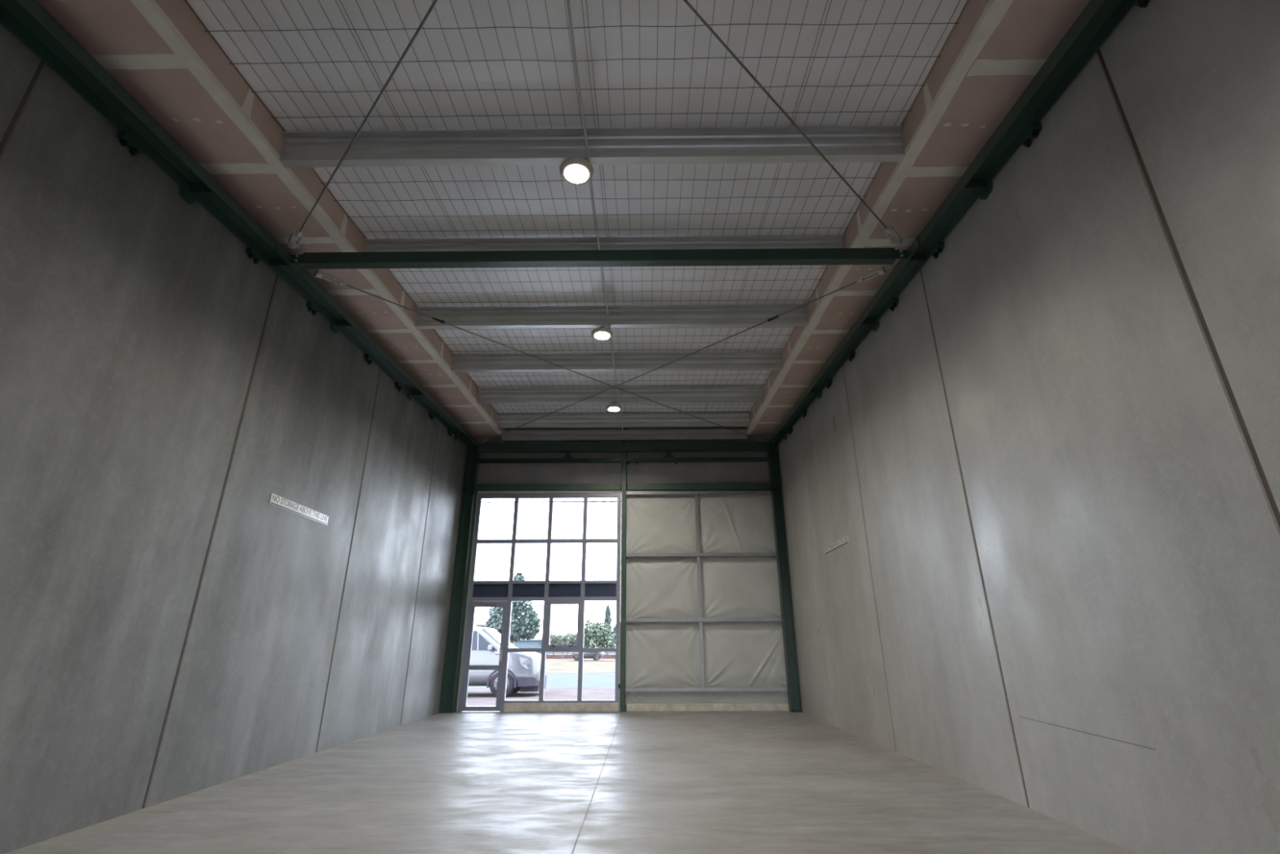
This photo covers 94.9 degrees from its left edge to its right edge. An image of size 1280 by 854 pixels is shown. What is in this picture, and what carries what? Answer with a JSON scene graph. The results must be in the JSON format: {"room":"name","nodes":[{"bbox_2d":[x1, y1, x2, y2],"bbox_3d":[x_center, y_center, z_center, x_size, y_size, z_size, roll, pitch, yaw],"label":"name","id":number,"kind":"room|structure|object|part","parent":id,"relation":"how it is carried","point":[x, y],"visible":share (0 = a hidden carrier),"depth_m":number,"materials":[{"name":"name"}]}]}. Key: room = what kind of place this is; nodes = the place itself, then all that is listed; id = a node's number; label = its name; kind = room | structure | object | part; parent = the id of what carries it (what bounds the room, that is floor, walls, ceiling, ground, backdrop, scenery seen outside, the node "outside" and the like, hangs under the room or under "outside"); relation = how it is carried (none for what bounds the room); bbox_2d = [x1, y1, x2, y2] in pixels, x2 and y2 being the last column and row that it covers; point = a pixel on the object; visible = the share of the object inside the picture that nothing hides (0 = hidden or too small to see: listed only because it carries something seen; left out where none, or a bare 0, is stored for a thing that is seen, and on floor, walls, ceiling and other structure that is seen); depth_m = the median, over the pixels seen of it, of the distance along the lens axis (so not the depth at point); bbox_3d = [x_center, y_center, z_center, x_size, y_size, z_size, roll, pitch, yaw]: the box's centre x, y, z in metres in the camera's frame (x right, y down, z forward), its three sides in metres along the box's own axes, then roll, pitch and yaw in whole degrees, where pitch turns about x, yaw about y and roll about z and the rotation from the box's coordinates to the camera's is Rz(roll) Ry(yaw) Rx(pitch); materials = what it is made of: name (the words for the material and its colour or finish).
{"room":"empty warehouse","nodes":[
{"label":"empty warehouse","id":0,"kind":"room"},
{"bbox_2d":[0,0,471,853],"bbox_3d":[-4.055,-0.645,3.818,0.160,6.900,19.030,0,-20,0],"label":"wall","id":1,"kind":"structure","parent":0,"point":[169,630],"depth_m":4.96,"materials":[{"name":"grey concrete"}]},
{"bbox_2d":[0,0,478,447],"bbox_3d":[-3.842,-2.340,4.368,0.276,1.156,18.480,0,-20,0],"label":"beam","id":2,"kind":"structure","parent":1,"relation":"attached to","point":[28,20],"depth_m":4.93,"materials":[{"name":"metal"}]},
{"bbox_2d":[284,0,437,248],"bbox_3d":[-0.507,-2.893,2.841,0.124,0.441,9.118,18,-27,-39],"label":"rod","id":3,"kind":"object","parent":2,"relation":"attached to","point":[292,243],"visible":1,"depth_m":4.62,"materials":[{"name":"metal"}]},
{"bbox_2d":[314,269,763,441],"bbox_3d":[-0.436,-0.692,9.833,0.124,0.456,9.365,-18,-27,39],"label":"rod","id":4,"kind":"object","parent":2,"relation":"attached to","point":[318,273],"visible":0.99,"depth_m":7.63,"materials":[{"name":"metal"}]},
{"bbox_2d":[290,247,907,269],"bbox_3d":[-0.441,-1.785,6.221,6.489,0.135,0.107,0,-20,0],"label":"tie beam","id":5,"kind":"structure","parent":2,"relation":"attached to","point":[884,255],"depth_m":6.18,"materials":[{"name":"metal"}]},
{"bbox_2d":[683,0,904,245],"bbox_3d":[-0.484,-2.898,2.859,0.124,0.422,9.140,-18,-27,40],"label":"rod","id":6,"kind":"object","parent":5,"relation":"attached to","point":[897,240],"visible":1,"depth_m":4.61,"materials":[{"name":"metal"}]},
{"bbox_2d":[36,0,504,435],"bbox_3d":[-3.593,-2.724,4.690,0.730,1.402,18.760,0,-20,0],"label":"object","id":7,"kind":"object","parent":1,"relation":"attached to","point":[159,51],"visible":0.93,"depth_m":5.13,"materials":[{"name":"paper"}]},
{"bbox_2d":[280,125,905,167],"bbox_3d":[-0.435,-2.523,5.287,5.574,0.273,0.146,0,-20,0],"label":"purlin","id":8,"kind":"structure","parent":7,"relation":"attached to","point":[837,144],"depth_m":5.28,"materials":[{"name":"grey metal"}]},
{"bbox_2d":[560,156,593,184],"bbox_3d":[-0.564,-2.315,5.245,0.300,0.155,0.300,0,-20,0],"label":"lamp","id":9,"kind":"object","parent":8,"relation":"attached to","point":[574,170],"visible":1,"depth_m":5.18,"materials":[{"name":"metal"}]},
{"bbox_2d":[566,0,622,430],"bbox_3d":[-0.469,-2.631,4.427,0.030,1.053,18.251,0,-20,0],"label":"conduit","id":10,"kind":"object","parent":8,"relation":"attached to","point":[567,1],"visible":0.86,"depth_m":5.02,"materials":[{"name":"grey metal"}]},
{"bbox_2d":[364,235,844,252],"bbox_3d":[-0.420,-2.047,6.824,5.574,0.273,0.146,0,-20,0],"label":"purlin","id":11,"kind":"structure","parent":7,"relation":"attached to","point":[783,241],"depth_m":6.84,"materials":[{"name":"grey metal"}]},
{"bbox_2d":[414,304,808,328],"bbox_3d":[-0.406,-1.571,8.362,5.574,0.273,0.146,0,-20,0],"label":"purlin","id":12,"kind":"structure","parent":7,"relation":"attached to","point":[698,315],"depth_m":8.36,"materials":[{"name":"grey metal"}]},
{"bbox_2d":[591,326,613,340],"bbox_3d":[-0.535,-1.358,8.335,0.300,0.155,0.300,0,-20,0],"label":"lamp","id":13,"kind":"object","parent":12,"relation":"hanging from","point":[602,333],"visible":1,"depth_m":8.26,"materials":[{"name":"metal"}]},
{"bbox_2d":[450,351,782,372],"bbox_3d":[-0.392,-1.095,9.899,5.574,0.273,0.146,0,-20,0],"label":"purlin","id":14,"kind":"structure","parent":7,"relation":"attached to","point":[698,361],"depth_m":9.89,"materials":[{"name":"grey metal"}]},
{"bbox_2d":[497,413,750,428],"bbox_3d":[-0.363,-0.142,12.974,5.574,0.273,0.146,0,-20,0],"label":"purlin","id":15,"kind":"structure","parent":7,"relation":"attached to","point":[639,420],"depth_m":12.96,"materials":[{"name":"grey metal"}]},
{"bbox_2d":[269,493,328,525],"bbox_3d":[-3.939,0.974,6.837,0.006,0.115,1.200,0,-20,0],"label":"wall sign","id":16,"kind":"object","parent":1,"relation":"attached to","point":[276,500],"visible":1,"depth_m":6.77,"materials":[{"name":"white plastic"}]},
{"bbox_2d":[4,711,1136,853],"bbox_3d":[-0.466,2.425,2.638,7.400,0.301,19.030,0,-20,0],"label":"floor","id":17,"kind":"structure","parent":0,"point":[464,782],"depth_m":4.96,"materials":[{"name":"grey concrete"}]},
{"bbox_2d":[439,444,479,712],"bbox_3d":[-3.756,2.969,12.369,0.243,5.500,0.205,0,-20,0],"label":"steel column","id":18,"kind":"structure","parent":17,"relation":"on","point":[449,686],"depth_m":12.24,"materials":[{"name":"metal"}]},
{"bbox_2d":[478,441,768,457],"bbox_3d":[-0.375,0.511,13.234,6.535,0.312,0.170,0,-20,0],"label":"beam","id":19,"kind":"structure","parent":18,"relation":"attached to","point":[694,446],"depth_m":13.22,"materials":[{"name":"metal"}]},
{"bbox_2d":[479,457,768,464],"bbox_3d":[-0.373,0.773,13.290,6.515,0.120,0.128,0,-20,0],"label":"steel girt","id":20,"kind":"object","parent":19,"relation":"attached to","point":[669,460],"visible":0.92,"depth_m":13.24,"materials":[{"name":"green paint"}]},
{"bbox_2d":[478,460,590,462],"bbox_3d":[-2.374,0.782,13.206,2.515,0.025,0.050,0,-20,0],"label":"beam","id":21,"kind":"object","parent":20,"relation":"attached to","point":[545,461],"visible":1,"depth_m":13.19,"materials":[{"name":"metal"}]},
{"bbox_2d":[502,428,746,441],"bbox_3d":[-0.358,0.191,13.432,5.574,0.236,0.103,0,-20,0],"label":"purlin","id":22,"kind":"object","parent":19,"relation":"on","point":[604,434],"visible":0.96,"depth_m":13.39,"materials":[{"name":"grey metal"}]},
{"bbox_2d":[617,452,626,711],"bbox_3d":[-0.357,3.071,12.397,0.157,5.310,0.150,0,-20,0],"label":"post","id":23,"kind":"object","parent":17,"relation":"on","point":[621,686],"visible":1,"depth_m":12.22,"materials":[{"name":"metal"}]},
{"bbox_2d":[477,483,620,491],"bbox_3d":[-2.019,1.342,13.063,3.180,0.155,0.100,0,-20,0],"label":"lintel beam","id":24,"kind":"structure","parent":23,"relation":"attached to","point":[526,486],"depth_m":13.03,"materials":[{"name":"grey metal"}]},
{"bbox_2d":[627,482,769,490],"bbox_3d":[1.293,1.323,13.038,3.145,0.155,0.100,0,-20,0],"label":"lintel beam","id":25,"kind":"structure","parent":23,"relation":"attached to","point":[688,486],"depth_m":13.01,"materials":[{"name":"metal"}]},
{"bbox_2d":[626,490,771,497],"bbox_3d":[1.294,1.485,13.009,3.185,0.110,0.128,0,-20,0],"label":"steel girt","id":26,"kind":"object","parent":23,"relation":"attached to","point":[691,493],"visible":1,"depth_m":12.96,"materials":[{"name":"grey metal"}]},
{"bbox_2d":[626,552,776,559],"bbox_3d":[1.298,2.750,12.537,3.185,0.110,0.128,0,-20,0],"label":"steel girt","id":27,"kind":"object","parent":23,"relation":"attached to","point":[683,555],"visible":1,"depth_m":12.49,"materials":[{"name":"grey metal"}]},
{"bbox_2d":[626,617,781,623],"bbox_3d":[1.301,3.987,12.076,3.185,0.110,0.128,0,-20,0],"label":"steel girt","id":28,"kind":"object","parent":23,"relation":"attached to","point":[628,620],"visible":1,"depth_m":12.03,"materials":[{"name":"grey metal"}]},
{"bbox_2d":[625,687,787,693],"bbox_3d":[1.305,5.210,11.620,3.185,0.110,0.128,0,-20,0],"label":"steel girt","id":29,"kind":"object","parent":23,"relation":"attached to","point":[627,689],"visible":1,"depth_m":11.57,"materials":[{"name":"grey metal"}]},
{"bbox_2d":[694,494,704,687],"bbox_3d":[1.242,3.318,12.284,0.060,3.890,0.040,0,-20,0],"label":"girt bridging","id":30,"kind":"object","parent":29,"relation":"attached to","point":[695,495],"visible":1,"depth_m":12.21,"materials":[{"name":"metal"}]},
{"bbox_2d":[767,441,801,712],"bbox_3d":[2.999,2.930,12.318,0.198,5.500,0.205,0,-20,0],"label":"steel column","id":31,"kind":"structure","parent":17,"relation":"on","point":[786,607],"depth_m":12.19,"materials":[{"name":"metal"}]},
{"bbox_2d":[475,426,770,710],"bbox_3d":[-0.389,2.522,12.772,7.400,6.600,0.028,0,-20,0],"label":"wall","id":32,"kind":"structure","parent":0,"point":[643,427],"depth_m":13.68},
{"bbox_2d":[454,490,477,711],"bbox_3d":[-3.615,3.518,12.310,0.031,4.430,0.140,0,-20,0],"label":"trim","id":33,"kind":"structure","parent":32,"relation":"attached to","point":[476,495],"depth_m":12.18,"materials":[{"name":"green paint"}]},
{"bbox_2d":[456,490,621,711],"bbox_3d":[-1.992,3.527,12.348,3.211,4.430,0.257,0,-20,0],"label":"window","id":34,"kind":"structure","parent":32,"relation":"in","point":[551,592],"depth_m":12.34,"materials":[{"name":"metal"}]},
{"bbox_2d":[461,600,507,711],"bbox_3d":[-3.132,4.599,11.875,0.745,2.073,0.100,0,-20,0],"label":"door","id":35,"kind":"structure","parent":34,"relation":"attached to","point":[503,604],"depth_m":11.82,"materials":[{"name":"metal"}]},
{"bbox_3d":[-2.849,4.607,11.846,0.130,0.200,0.045,0,-20,0],"label":"handle","id":36,"kind":"part","parent":35,"relation":"part of","materials":[{"name":"metal"}]},
{"bbox_3d":[-3.132,3.443,12.356,0.750,0.270,0.012,0,-20,0],"label":"spandrel panel","id":37,"kind":"part","parent":34,"relation":"part of","materials":[{"name":"black glass"}]},
{"bbox_3d":[-2.340,3.438,12.350,0.695,0.270,0.012,0,-20,0],"label":"spandrel panel","id":38,"kind":"part","parent":34,"relation":"part of","materials":[{"name":"black glass"}]},
{"bbox_3d":[-1.576,4.062,12.098,0.690,0.930,0.100,0,-20,0],"label":"awning sash","id":39,"kind":"part","parent":34,"relation":"part of","materials":[{"name":"glass"}]},
{"bbox_3d":[-1.577,3.434,12.344,0.690,0.270,0.012,0,-20,0],"label":"spandrel panel","id":40,"kind":"part","parent":34,"relation":"part of","materials":[{"name":"black glass"}]},
{"bbox_3d":[-0.830,3.429,12.338,0.665,0.270,0.012,0,-20,0],"label":"spandrel panel","id":41,"kind":"part","parent":34,"relation":"part of","materials":[{"name":"black glass"}]},
{"bbox_2d":[471,427,622,488],"bbox_3d":[-2.143,0.705,13.395,3.465,1.450,0.037,0,-20,0],"label":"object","id":42,"kind":"structure","parent":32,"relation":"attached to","point":[499,473],"depth_m":13.30,"materials":[{"name":"grey metal"}]},
{"bbox_2d":[503,702,619,711],"bbox_3d":[-1.536,5.519,11.581,2.270,0.160,0.130,0,-20,0],"label":"trim","id":43,"kind":"structure","parent":32,"relation":"attached to","point":[508,707],"depth_m":11.52,"materials":[{"name":"concrete"}]},
{"bbox_2d":[626,426,774,488],"bbox_3d":[1.392,0.686,13.370,3.385,1.450,0.034,0,-20,0],"label":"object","id":44,"kind":"structure","parent":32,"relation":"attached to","point":[652,472],"depth_m":13.27,"materials":[{"name":"grey metal"}]},
{"bbox_2d":[625,489,788,704],"bbox_3d":[1.400,3.430,12.316,3.385,4.330,0.088,0,-20,0],"label":"blanket","id":45,"kind":"object","parent":32,"relation":"attached to","point":[737,654],"visible":0.94,"depth_m":12.23,"materials":[{"name":"beige fabric"}]},
{"bbox_2d":[626,702,789,711],"bbox_3d":[1.419,5.515,11.559,3.370,0.135,0.100,0,-20,0],"label":"trim","id":46,"kind":"structure","parent":32,"relation":"attached to","point":[769,706],"depth_m":11.51,"materials":[{"name":"concrete"}]},
{"bbox_2d":[774,0,1279,853],"bbox_3d":[3.103,-0.687,3.764,0.162,6.900,19.030,0,-20,0],"label":"wall","id":47,"kind":"structure","parent":0,"point":[1050,473],"depth_m":3.90,"materials":[{"name":"grey concrete"}]},
{"bbox_2d":[824,535,848,554],"bbox_3d":[3.076,1.860,9.219,0.006,0.110,1.190,0,-20,0],"label":"wall sign","id":48,"kind":"object","parent":47,"relation":"attached to","point":[844,540],"visible":1,"depth_m":9.16,"materials":[{"name":"white plastic"}]},
{"bbox_2d":[744,0,1089,434],"bbox_3d":[2.672,-2.761,4.643,0.650,1.402,18.760,0,-20,0],"label":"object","id":49,"kind":"object","parent":47,"relation":"attached to","point":[995,49],"visible":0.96,"depth_m":5.15,"materials":[{"name":"wood"}]},
{"bbox_2d":[768,0,1149,445],"bbox_3d":[2.902,-2.379,4.317,0.231,1.156,18.480,0,-20,0],"label":"beam","id":50,"kind":"structure","parent":47,"relation":"attached to","point":[1099,19],"depth_m":4.91,"materials":[{"name":"metal"}]},
{"bbox_3d":[-0.479,-2.873,5.025,7.600,1.230,20.000,0,-20,0],"label":"ceiling","id":51,"kind":"structure","parent":0,"visible":0},
{"bbox_2d":[186,0,967,414],"bbox_3d":[-0.441,-2.870,4.719,5.560,1.066,18.770,0,-20,0],"label":"foil","id":52,"kind":"object","parent":51,"relation":"attached to","point":[655,193],"visible":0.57,"depth_m":5.12,"materials":[{"name":"silver metal"}]},
{"bbox_2d":[184,0,960,414],"bbox_3d":[-0.442,-2.876,4.596,5.570,1.042,18.412,0,-20,0],"label":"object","id":53,"kind":"object","parent":52,"relation":"attached to","point":[712,24],"visible":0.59,"depth_m":5.14,"materials":[{"name":"metal"}]},
{"bbox_2d":[476,386,764,404],"bbox_3d":[-0.378,-0.618,11.437,5.574,0.273,0.146,0,-20,0],"label":"purlin","id":54,"kind":"structure","parent":51,"relation":"attached to","point":[735,393],"depth_m":11.43,"materials":[{"name":"grey metal"}]},
{"bbox_2d":[606,402,621,411],"bbox_3d":[-0.507,-0.409,11.396,0.300,0.155,0.300,0,-20,0],"label":"lamp","id":55,"kind":"object","parent":54,"relation":"attached to","point":[613,406],"visible":1,"depth_m":11.32,"materials":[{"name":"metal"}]},
{"bbox_2d":[483,266,886,441],"bbox_3d":[-0.399,-0.703,9.831,0.124,0.473,9.321,17,-27,-39],"label":"rod","id":56,"kind":"object","parent":51,"relation":"attached to","point":[881,270],"visible":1,"depth_m":7.60,"materials":[{"name":"metal"}]},
{"label":"outside","id":57,"kind":"structure","parent":0,"visible":0},
{"bbox_2d":[466,688,615,706],"bbox_3d":[-14.838,7.539,15.834,150.000,0.300,8.930,0,-20,0],"label":"forecourt","id":58,"kind":"structure","parent":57,"point":[476,696],"depth_m":17.12,"materials":[{"name":"grey concrete"}]},
{"bbox_2d":[468,624,546,696],"bbox_3d":[-5.366,6.966,17.653,5.117,1.987,2.210,0,-20,0],"label":"van","id":59,"kind":"object","parent":58,"relation":"on","point":[523,674],"visible":0.38,"depth_m":16.79,"materials":[{"name":"silver metal"}]},
{"bbox_2d":[487,644,493,649],"bbox_3d":[-4.277,6.305,16.790,0.120,0.140,0.150,0,-20,0],"label":"mirror","id":60,"kind":"object","parent":59,"relation":"attached to","point":[489,646],"depth_m":16.73,"materials":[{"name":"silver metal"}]},
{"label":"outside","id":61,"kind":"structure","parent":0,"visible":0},
{"bbox_2d":[467,672,620,688],"bbox_3d":[-14.742,11.228,25.734,150.000,0.303,12.200,0,-20,0],"label":"road","id":62,"kind":"structure","parent":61,"point":[554,680],"depth_m":24.38,"materials":[{"name":"grey asphalt"}]},
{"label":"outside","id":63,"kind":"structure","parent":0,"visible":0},
{"bbox_2d":[546,653,615,672],"bbox_3d":[1.971,77.201,202.799,600.000,0.310,366.000,0,-20,0],"label":"verge","id":64,"kind":"structure","parent":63,"point":[553,665],"depth_m":42.61,"materials":[{"name":"beige plant"}]},
{"bbox_2d":[484,607,502,627],"bbox_3d":[-11.923,17.037,49.269,2.495,5.248,2.115,0,-20,0],"label":"broadleaf tree","id":65,"kind":"object","parent":64,"relation":"on","point":[487,625],"visible":0.06,"depth_m":49.03,"materials":[{"name":"green plant"}]},
{"bbox_2d":[473,617,514,645],"bbox_3d":[-16.930,21.473,59.397,8.200,4.040,7.200,0,-20,0],"label":"house","id":66,"kind":"structure","parent":64,"relation":"on","point":[479,622],"depth_m":58.13,"materials":[{"name":"tile"}]},
{"bbox_2d":[487,571,541,644],"bbox_3d":[-8.137,12.461,38.135,3.517,6.022,2.522,0,-20,0],"label":"broadleaf tree","id":67,"kind":"object","parent":64,"relation":"on","point":[526,626],"visible":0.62,"depth_m":37.58,"materials":[{"name":"green plant"}]},
{"bbox_2d":[514,637,552,654],"bbox_3d":[-17.251,32.811,87.725,8.600,2.590,7.800,0,-20,0],"label":"shed","id":68,"kind":"object","parent":64,"relation":"on","point":[535,642],"visible":0.16,"depth_m":84.52,"materials":[{"name":"metal"}]},
{"bbox_2d":[540,631,567,654],"bbox_3d":[-12.314,31.215,84.520,4.019,3.314,2.143,0,-20,0],"label":"clump","id":69,"kind":"object","parent":64,"relation":"on","point":[555,639],"visible":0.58,"depth_m":84.23,"materials":[{"name":"green plant"}]},
{"bbox_2d":[551,613,568,654],"bbox_3d":[-9.343,24.355,68.388,2.005,4.880,0.200,0,-20,0],"label":"street lamp","id":70,"kind":"object","parent":64,"relation":"on","point":[552,614],"visible":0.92,"depth_m":68.80,"materials":[{"name":"grey metal"}]},
{"bbox_2d":[563,631,576,644],"bbox_3d":[-9.543,31.220,84.523,3.451,3.292,2.147,0,-20,0],"label":"clump","id":71,"kind":"object","parent":64,"relation":"on","point":[571,640],"visible":0.51,"depth_m":84.15,"materials":[{"name":"green plant"}]},
{"bbox_2d":[537,652,615,658],"bbox_3d":[-15.863,25.349,65.391,57.000,0.960,0.080,0,-20,0],"label":"fence","id":72,"kind":"object","parent":64,"relation":"on","point":[562,653],"visible":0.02,"depth_m":65.38,"materials":[{"name":"white metal"}]},
{"bbox_3d":[-15.863,25.215,65.462,57.000,0.140,0.040,0,-20,0],"label":"rail","id":73,"kind":"part","parent":72,"relation":"part of","materials":[{"name":"white metal"}]},
{"bbox_2d":[546,654,615,658],"bbox_3d":[-15.847,26.158,66.818,57.000,0.440,0.200,0,-20,0],"label":"wall","id":74,"kind":"structure","parent":64,"relation":"on","point":[548,656],"depth_m":66.65,"materials":[{"name":"red brick"}]},
{"bbox_2d":[571,652,603,660],"bbox_3d":[-5.230,22.515,58.735,3.181,1.557,1.732,0,-20,0],"label":"car","id":75,"kind":"object","parent":64,"relation":"on","point":[575,655],"visible":0.47,"depth_m":57.88,"materials":[{"name":"silver metal"}]},
{"bbox_2d":[575,618,615,661],"bbox_3d":[-4.081,20.431,56.460,4.322,3.868,2.241,0,-20,0],"label":"broadleaf tree","id":76,"kind":"object","parent":64,"relation":"on","point":[593,636],"visible":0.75,"depth_m":56.03,"materials":[{"name":"green plant"}]},
{"bbox_2d":[603,604,612,654],"bbox_3d":[-4.183,26.223,75.646,1.227,6.422,1.137,0,-20,0],"label":"conifer tree","id":77,"kind":"object","parent":64,"relation":"on","point":[607,619],"visible":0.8,"depth_m":76.04,"materials":[{"name":"green plant"}]}
]}

